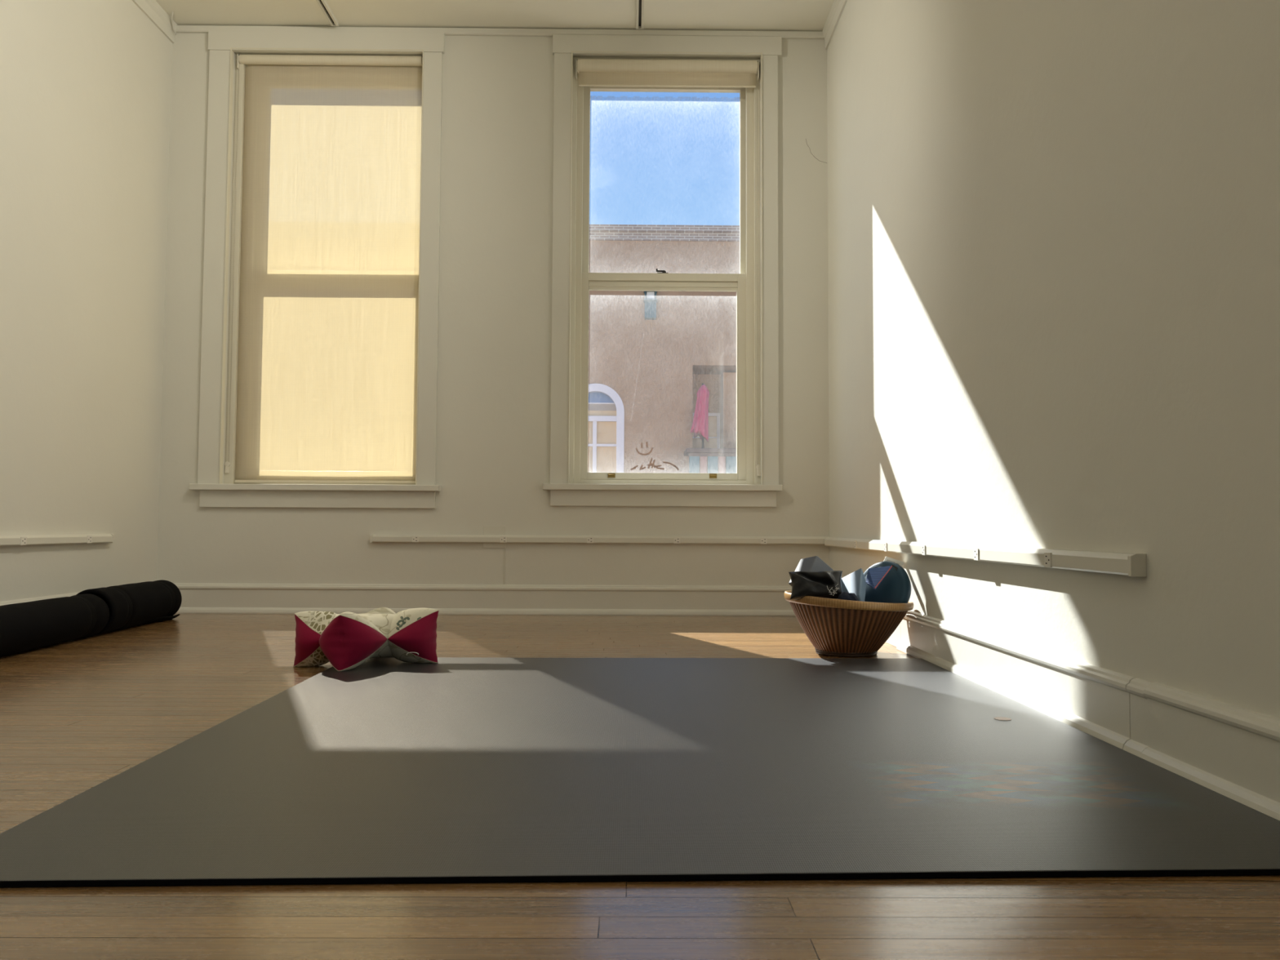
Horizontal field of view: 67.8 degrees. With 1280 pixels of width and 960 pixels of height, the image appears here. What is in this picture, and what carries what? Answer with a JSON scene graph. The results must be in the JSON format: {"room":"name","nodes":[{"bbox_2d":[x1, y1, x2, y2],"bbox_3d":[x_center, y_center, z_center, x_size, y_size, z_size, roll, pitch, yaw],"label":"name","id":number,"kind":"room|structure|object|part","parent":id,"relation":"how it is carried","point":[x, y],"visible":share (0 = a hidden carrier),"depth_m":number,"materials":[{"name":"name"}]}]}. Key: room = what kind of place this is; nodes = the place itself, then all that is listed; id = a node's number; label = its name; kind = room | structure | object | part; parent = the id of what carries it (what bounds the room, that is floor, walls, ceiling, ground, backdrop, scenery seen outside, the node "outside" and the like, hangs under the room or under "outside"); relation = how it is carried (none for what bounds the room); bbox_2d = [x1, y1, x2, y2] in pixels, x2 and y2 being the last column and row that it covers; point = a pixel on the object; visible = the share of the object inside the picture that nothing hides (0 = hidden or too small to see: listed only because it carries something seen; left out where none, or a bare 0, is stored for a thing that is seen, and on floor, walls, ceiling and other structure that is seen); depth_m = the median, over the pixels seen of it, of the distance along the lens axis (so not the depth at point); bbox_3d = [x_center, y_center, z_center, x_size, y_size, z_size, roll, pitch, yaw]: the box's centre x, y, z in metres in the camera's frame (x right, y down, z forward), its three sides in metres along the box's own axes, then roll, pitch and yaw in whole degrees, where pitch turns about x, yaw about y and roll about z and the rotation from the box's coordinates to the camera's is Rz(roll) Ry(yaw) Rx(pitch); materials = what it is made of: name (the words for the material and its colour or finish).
{"room":"exercise studio","nodes":[
{"label":"exercise studio","id":0,"kind":"room"},
{"bbox_2d":[0,0,172,601],"bbox_3d":[-2.429,-1.056,-0.649,0.150,3.140,10.946,0,-3,-1],"label":"wall","id":1,"kind":"structure","parent":0,"point":[86,85],"depth_m":4.08,"materials":[{"name":"paint"}]},
{"bbox_2d":[0,591,79,605],"bbox_3d":[-2.347,0.322,-0.650,0.030,0.148,10.756,0,-3,-1],"label":"baseboard","id":2,"kind":"structure","parent":1,"relation":"attached to","point":[31,599],"depth_m":3.77,"materials":[{"name":"paint"}]},
{"bbox_2d":[0,533,114,546],"bbox_3d":[-2.378,0.203,3.090,0.033,0.042,2.437,0,-3,-1],"label":"power raceway","id":3,"kind":"object","parent":1,"relation":"attached to","point":[14,540],"visible":1,"depth_m":3.86,"materials":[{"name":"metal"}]},
{"bbox_2d":[20,537,26,545],"bbox_3d":[-2.369,0.234,3.663,0.004,0.031,0.032,0,-3,-1],"label":"outlet","id":4,"kind":"object","parent":3,"relation":"attached to","point":[23,540],"depth_m":3.66,"materials":[{"name":"plastic"}]},
{"bbox_2d":[86,535,92,542],"bbox_3d":[-2.373,0.256,4.109,0.004,0.031,0.032,0,-3,-1],"label":"outlet","id":5,"kind":"object","parent":3,"relation":"attached to","point":[89,538],"depth_m":4.11,"materials":[{"name":"plastic"}]},
{"bbox_2d":[132,0,177,43],"bbox_3d":[-2.334,-2.552,-0.500,0.026,0.094,10.795,0,-3,-1],"label":"trim","id":6,"kind":"structure","parent":1,"relation":"attached to","point":[152,9],"depth_m":4.71,"materials":[{"name":"paint"}]},
{"bbox_2d":[170,11,176,34],"bbox_3d":[-2.356,-2.304,4.807,0.022,0.063,0.120,1,-3,-17],"label":"trim","id":7,"kind":"structure","parent":1,"relation":"attached to","point":[171,16],"depth_m":4.82,"materials":[{"name":"paint"}]},
{"bbox_2d":[156,32,829,586],"bbox_3d":[-0.724,-0.774,4.898,3.663,3.140,0.130,0,-3,-1],"label":"wall","id":8,"kind":"structure","parent":0,"point":[494,407],"depth_m":4.82,"materials":[{"name":"paint"}]},
{"bbox_2d":[189,30,444,508],"bbox_3d":[-1.616,-1.068,5.013,1.237,2.435,0.452,0,-3,-1],"label":"window","id":9,"kind":"structure","parent":8,"relation":"in","point":[222,44],"depth_m":4.82,"materials":[{"name":"paint"}]},
{"bbox_3d":[-1.620,0.040,4.809,1.237,0.031,0.152,0,-3,-1],"label":"sill","id":10,"kind":"part","parent":9,"relation":"part of","materials":[{"name":"paint"}]},
{"bbox_2d":[224,53,422,484],"bbox_3d":[-1.606,-1.088,4.870,0.972,2.210,0.048,0,-3,-1],"label":"roller blind","id":11,"kind":"object","parent":9,"relation":"attached to","point":[326,390],"visible":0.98,"depth_m":4.89,"materials":[{"name":"beige fabric"}]},
{"bbox_3d":[-2.079,-1.121,4.863,0.018,2.085,0.004,0,-3,-1],"label":"bead chain","id":12,"kind":"part","parent":11,"relation":"part of","materials":[{"name":"white plastic"}]},
{"bbox_3d":[-1.606,-1.036,5.053,0.977,2.308,0.370,0,-3,-1],"label":"frame","id":13,"kind":"part","parent":9,"relation":"part of","materials":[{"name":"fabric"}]},
{"bbox_3d":[-1.605,-2.244,4.885,1.203,0.100,0.024,0,-3,-1],"label":"head casing","id":14,"kind":"part","parent":9,"relation":"part of","materials":[{"name":"paint"}]},
{"bbox_2d":[173,582,795,616],"bbox_3d":[-0.730,0.596,4.751,3.361,0.148,0.030,0,-3,-1],"label":"baseboard","id":15,"kind":"structure","parent":8,"relation":"attached to","point":[197,597],"depth_m":4.75,"materials":[{"name":"paint"}]},
{"bbox_2d":[483,525,505,547],"bbox_3d":[-0.730,0.285,4.778,0.111,0.111,0.006,0,-3,-1],"label":"wall plate","id":16,"kind":"object","parent":8,"relation":"attached to","point":[487,530],"visible":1,"depth_m":4.78,"materials":[{"name":"plastic"}]},
{"bbox_2d":[175,25,824,39],"bbox_3d":[-0.716,-2.303,4.899,3.339,0.035,0.018,0,-3,-1],"label":"trim","id":17,"kind":"structure","parent":8,"relation":"attached to","point":[180,28],"depth_m":4.89,"materials":[{"name":"paint"}]},
{"bbox_2d":[503,548,506,584],"bbox_3d":[-0.676,0.432,4.771,0.006,0.180,0.004,0,-3,-1],"label":"conduit","id":18,"kind":"object","parent":8,"relation":"attached to","point":[504,548],"visible":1,"depth_m":4.77,"materials":[{"name":"metal"}]},
{"bbox_2d":[369,533,829,544],"bbox_3d":[-0.197,0.298,4.768,2.295,0.041,0.033,0,-3,-1],"label":"power raceway","id":19,"kind":"object","parent":8,"relation":"attached to","point":[373,538],"visible":0.99,"depth_m":4.76,"materials":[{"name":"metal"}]},
{"bbox_2d":[412,536,418,542],"bbox_3d":[-1.118,0.294,4.746,0.032,0.030,0.004,0,-3,-1],"label":"outlet","id":20,"kind":"object","parent":19,"relation":"attached to","point":[415,539],"depth_m":4.74,"materials":[{"name":"plastic"}]},
{"bbox_2d":[500,536,506,542],"bbox_3d":[-0.680,0.297,4.750,0.032,0.030,0.004,0,-3,-1],"label":"outlet","id":21,"kind":"object","parent":19,"relation":"attached to","point":[503,539],"depth_m":4.75,"materials":[{"name":"plastic"}]},
{"bbox_2d":[586,537,593,542],"bbox_3d":[-0.248,0.299,4.753,0.032,0.030,0.004,0,-3,-1],"label":"outlet","id":22,"kind":"object","parent":19,"relation":"attached to","point":[589,540],"depth_m":4.75,"materials":[{"name":"plastic"}]},
{"bbox_2d":[673,537,679,543],"bbox_3d":[0.185,0.301,4.757,0.032,0.030,0.004,0,-3,-1],"label":"outlet","id":23,"kind":"object","parent":19,"relation":"attached to","point":[676,540],"depth_m":4.76,"materials":[{"name":"plastic"}]},
{"bbox_2d":[760,537,767,543],"bbox_3d":[0.619,0.304,4.761,0.032,0.030,0.004,0,-3,-1],"label":"outlet","id":24,"kind":"object","parent":19,"relation":"attached to","point":[763,540],"depth_m":4.76,"materials":[{"name":"plastic"}]},
{"bbox_2d":[542,34,782,506],"bbox_3d":[0.120,-1.065,5.029,1.202,2.415,0.452,0,-3,-1],"label":"window","id":25,"kind":"structure","parent":8,"relation":"in","point":[571,484],"depth_m":4.88,"materials":[{"name":"paint"}]},
{"bbox_3d":[0.112,0.040,4.825,1.195,0.031,0.152,0,-3,-1],"label":"sill","id":26,"kind":"part","parent":25,"relation":"part of","materials":[{"name":"paint"}]},
{"bbox_3d":[0.122,-0.535,4.924,0.858,1.072,0.035,0,-3,-1],"label":"sash","id":27,"kind":"part","parent":25,"relation":"part of","materials":[{"name":"paint"}]},
{"bbox_3d":[0.129,-1.585,5.021,0.862,1.140,0.036,0,-3,-1],"label":"sash","id":28,"kind":"part","parent":25,"relation":"part of","materials":[{"name":"glass"}]},
{"bbox_3d":[0.140,-2.232,4.900,1.176,0.096,0.024,0,-3,-1],"label":"head casing","id":29,"kind":"part","parent":25,"relation":"part of","materials":[{"name":"paint"}]},
{"bbox_2d":[575,58,760,475],"bbox_3d":[0.142,-1.096,4.875,0.956,2.149,0.068,0,-3,-1],"label":"roller blind","id":30,"kind":"object","parent":25,"relation":"attached to","point":[592,72],"visible":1,"depth_m":4.91,"materials":[{"name":"beige fabric"}]},
{"bbox_3d":[0.607,-1.095,4.875,0.018,2.062,0.004,0,-3,-1],"label":"bead chain","id":31,"kind":"part","parent":30,"relation":"part of","materials":[{"name":"white plastic"}]},
{"bbox_2d":[155,0,834,31],"bbox_3d":[-0.666,-2.686,-0.397,3.563,0.200,11.156,0,-3,-1],"label":"ceiling","id":32,"kind":"structure","parent":0,"point":[659,15],"depth_m":4.77,"materials":[{"name":"paint"}]},
{"bbox_2d":[315,0,338,26],"bbox_3d":[-1.537,-2.409,3.082,0.036,0.022,3.549,0,-3,-1],"label":"ceiling track","id":33,"kind":"object","parent":32,"relation":"attached to","point":[323,5],"visible":1,"depth_m":4.74,"materials":[{"name":"metal"}]},
{"bbox_2d":[635,0,644,29],"bbox_3d":[0.015,-2.400,3.096,0.036,0.022,3.549,0,-3,-1],"label":"ceiling track","id":34,"kind":"object","parent":32,"relation":"attached to","point":[640,3],"visible":1,"depth_m":4.74,"materials":[{"name":"metal"}]},
{"bbox_2d":[0,613,1279,959],"bbox_3d":[-0.681,0.464,-0.672,3.563,0.120,10.916,0,-3,-1],"label":"floor","id":35,"kind":"structure","parent":0,"point":[77,714],"depth_m":1.12,"materials":[{"name":"brown wood"}]},
{"bbox_2d":[0,593,109,657],"bbox_3d":[-2.119,0.500,3.131,0.169,0.169,1.249,1,-3,-4],"label":"rolled mat","id":36,"kind":"object","parent":35,"relation":"on","point":[34,624],"visible":1,"depth_m":3.34,"materials":[{"name":"black rubber"}]},
{"bbox_2d":[75,579,182,635],"bbox_3d":[-2.194,0.541,4.098,0.185,0.190,0.680,0,-3,-4],"label":"rolled mat","id":37,"kind":"object","parent":35,"relation":"on","point":[130,605],"visible":0.82,"depth_m":4.03,"materials":[{"name":"black rubber"}]},
{"bbox_2d":[293,607,439,671],"bbox_3d":[-0.858,0.492,2.993,0.359,0.182,0.378,-2,-4,43],"label":"cushion","id":38,"kind":"object","parent":35,"relation":"on","point":[346,640],"visible":1,"depth_m":2.92,"materials":[{"name":"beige fabric"}]},
{"bbox_3d":[-1.017,0.499,3.002,0.119,0.165,0.187,0,-3,-1],"label":"seam cord","id":39,"kind":"part","parent":38,"relation":"part of","materials":[{"name":"fabric"}]},
{"bbox_3d":[-1.017,0.496,2.996,0.118,0.172,0.198,0,-3,-1],"label":"arm","id":40,"kind":"part","parent":38,"relation":"part of","materials":[{"name":"red fabric"}]},
{"bbox_3d":[-0.868,0.481,2.864,0.191,0.172,0.107,0,-3,-1],"label":"arm","id":41,"kind":"part","parent":38,"relation":"part of","materials":[{"name":"red fabric"}]},
{"bbox_3d":[-0.866,0.483,2.863,0.188,0.165,0.108,0,-3,-1],"label":"seam cord","id":42,"kind":"part","parent":38,"relation":"part of","materials":[{"name":"fabric"}]},
{"bbox_3d":[-0.864,0.501,3.151,0.191,0.158,0.110,0,-3,-1],"label":"arm","id":43,"kind":"part","parent":38,"relation":"part of","materials":[{"name":"beige fabric"}]},
{"bbox_3d":[-0.703,0.489,3.008,0.141,0.172,0.192,0,-3,-1],"label":"arm","id":44,"kind":"part","parent":38,"relation":"part of","materials":[{"name":"red fabric"}]},
{"bbox_3d":[-0.703,0.491,3.011,0.142,0.165,0.187,0,-3,-1],"label":"seam cord","id":45,"kind":"part","parent":38,"relation":"part of","materials":[{"name":"fabric"}]},
{"bbox_2d":[0,657,1279,887],"bbox_3d":[0.003,0.541,2.151,1.880,0.009,1.997,0,-3,-1],"label":"exercise mat","id":46,"kind":"object","parent":35,"relation":"on","point":[384,770],"visible":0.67,"depth_m":1.56,"materials":[{"name":"black rubber"}]},
{"bbox_2d":[994,716,1011,720],"bbox_3d":[0.821,0.540,2.157,0.037,0.001,0.037,0,-3,-1],"label":"round sticker","id":47,"kind":"object","parent":46,"relation":"on","point":[1002,718],"visible":1,"depth_m":2.15,"materials":[{"name":"white paper"}]},
{"bbox_2d":[784,590,913,657],"bbox_3d":[0.731,0.502,3.348,0.444,0.213,0.444,-1,-3,21],"label":"wicker basket","id":48,"kind":"object","parent":35,"relation":"on","point":[839,628],"visible":0.88,"depth_m":3.21,"materials":[{"name":"wicker"}]},
{"bbox_2d":[788,555,841,586],"bbox_3d":[0.637,0.372,3.347,0.256,0.211,0.109,2,-3,-25],"label":"foam block","id":49,"kind":"object","parent":48,"relation":"in","point":[815,563],"visible":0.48,"depth_m":3.32,"materials":[{"name":"grey plastic"}]},
{"bbox_2d":[788,570,842,599],"bbox_3d":[0.600,0.358,3.238,0.188,0.100,0.099,0,-3,9],"label":"pouch","id":50,"kind":"object","parent":48,"relation":"in","point":[824,584],"visible":0.97,"depth_m":3.22,"materials":[{"name":"black leather"}]},
{"bbox_2d":[838,591,858,600],"bbox_3d":[0.696,0.407,3.190,0.076,0.067,0.055,0,-3,-1],"label":"pouch","id":51,"kind":"object","parent":48,"relation":"in","point":[845,595],"visible":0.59,"depth_m":3.18,"materials":[{"name":"fabric"}]},
{"bbox_2d":[840,568,866,601],"bbox_3d":[0.727,0.395,3.273,0.132,0.182,0.097,-2,-4,38],"label":"foam block","id":52,"kind":"object","parent":48,"relation":"in","point":[855,582],"visible":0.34,"depth_m":3.28,"materials":[{"name":"grey plastic"}]},
{"bbox_2d":[866,564,897,589],"bbox_3d":[0.828,0.332,3.281,0.091,0.085,0.079,1,-3,-17],"label":"strap","id":53,"kind":"object","parent":48,"relation":"in","point":[875,575],"visible":1,"depth_m":3.27,"materials":[{"name":"blue fabric"}]},
{"bbox_2d":[863,560,911,603],"bbox_3d":[0.855,0.387,3.340,0.094,0.203,0.208,3,-4,-42],"label":"round cushion","id":54,"kind":"object","parent":48,"relation":"in","point":[895,587],"visible":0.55,"depth_m":3.29,"materials":[{"name":"teal fabric"}]},
{"bbox_2d":[883,556,905,568],"bbox_3d":[0.912,0.300,3.448,0.102,0.048,0.038,1,-3,-16],"label":"tag","id":55,"kind":"object","parent":54,"relation":"attached to","point":[886,558],"visible":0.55,"depth_m":3.44,"materials":[{"name":"white fabric"}]},
{"bbox_2d":[826,0,1279,718],"bbox_3d":[1.083,-1.036,-0.617,0.150,3.140,10.946,0,-3,-1],"label":"wall","id":56,"kind":"structure","parent":0,"point":[1054,225],"depth_m":2.17,"materials":[{"name":"paint"}]},
{"bbox_2d":[822,0,847,48],"bbox_3d":[1.002,-2.533,-0.470,0.026,0.094,10.795,0,-3,-1],"label":"trim","id":57,"kind":"structure","parent":56,"relation":"attached to","point":[837,6],"depth_m":4.71,"materials":[{"name":"paint"}]},
{"bbox_2d":[824,537,1146,577],"bbox_3d":[0.949,0.236,3.303,0.033,0.045,2.925,0,-3,-1],"label":"power raceway","id":58,"kind":"object","parent":56,"relation":"attached to","point":[1131,565],"visible":1,"depth_m":2.37,"materials":[{"name":"metal"}]},
{"bbox_2d":[884,542,887,551],"bbox_3d":[0.932,0.254,3.617,0.004,0.034,0.032,0,-3,-1],"label":"outlet","id":59,"kind":"object","parent":58,"relation":"attached to","point":[885,544],"depth_m":3.61,"materials":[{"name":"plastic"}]},
{"bbox_2d":[921,544,925,555],"bbox_3d":[0.936,0.231,3.145,0.004,0.034,0.032,0,-3,-1],"label":"outlet","id":60,"kind":"object","parent":58,"relation":"attached to","point":[923,546],"depth_m":3.14,"materials":[{"name":"plastic"}]},
{"bbox_2d":[973,547,979,560],"bbox_3d":[0.941,0.208,2.666,0.004,0.034,0.032,0,-3,-1],"label":"outlet","id":61,"kind":"object","parent":58,"relation":"attached to","point":[976,550],"depth_m":2.66,"materials":[{"name":"plastic"}]},
{"bbox_2d":[1044,552,1052,567],"bbox_3d":[0.945,0.185,2.207,0.004,0.034,0.032,0,-3,-1],"label":"outlet","id":62,"kind":"object","parent":58,"relation":"attached to","point":[1047,556],"depth_m":2.20,"materials":[{"name":"plastic"}]},
{"bbox_2d":[885,610,1279,820],"bbox_3d":[0.984,0.340,-0.612,0.034,0.151,10.774,0,-3,-1],"label":"baseboard","id":63,"kind":"structure","parent":56,"relation":"attached to","point":[1232,751],"depth_m":1.88,"materials":[{"name":"paint"}]},
{"bbox_3d":[0.855,5.381,12.841,30.000,0.200,15.830,0,-3,-1],"label":"ground","id":64,"kind":"structure","parent":0,"visible":0},
{"bbox_2d":[587,224,739,473],"bbox_3d":[0.818,0.120,20.187,30.000,11.030,2.270,0,-3,-1],"label":"stucco building","id":65,"kind":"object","parent":64,"relation":"on","point":[646,377],"visible":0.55,"depth_m":20.18,"materials":[{"name":"paint"}]},
{"bbox_2d":[644,291,657,319],"bbox_3d":[0.220,-3.718,20.084,0.280,0.640,0.239,0,-3,-1],"label":"wall lantern","id":66,"kind":"object","parent":65,"relation":"attached to","point":[650,300],"visible":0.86,"depth_m":20.00,"materials":[{"name":"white glass"}]},
{"bbox_3d":[0.221,-3.877,20.117,0.160,0.156,0.128,0,-3,-1],"label":"lamp glass","id":67,"kind":"part","parent":66,"relation":"part of","materials":[{"name":"white glass"}]},
{"bbox_2d":[690,382,709,448],"bbox_3d":[1.296,-0.824,19.723,0.514,2.366,0.500,0,-3,-1],"label":"closed parasol","id":68,"kind":"object","parent":65,"relation":"on","point":[700,426],"visible":0.77,"depth_m":19.68,"materials":[{"name":"pink fabric"}]},
{"bbox_3d":[1.433,-0.570,21.221,0.550,1.714,0.015,0,-3,-1],"label":"door pane","id":69,"kind":"part","parent":65,"relation":"part of","materials":[{"name":"glass"}]},
{"bbox_3d":[1.445,-0.603,21.214,0.665,1.780,0.099,0,-3,-1],"label":"balcony door","id":70,"kind":"part","parent":65,"relation":"part of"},
{"bbox_2d":[684,448,736,473],"bbox_3d":[2.325,-0.125,19.567,2.800,0.966,0.959,0,-3,-1],"label":"balcony railing","id":71,"kind":"object","parent":65,"relation":"on","point":[694,454],"visible":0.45,"depth_m":19.13,"materials":[{"name":"white metal"}]},
{"bbox_3d":[2.327,-0.528,19.587,2.800,0.160,0.959,0,-3,-1],"label":"rail","id":72,"kind":"part","parent":71,"relation":"part of","materials":[{"name":"white metal"}]}
]}

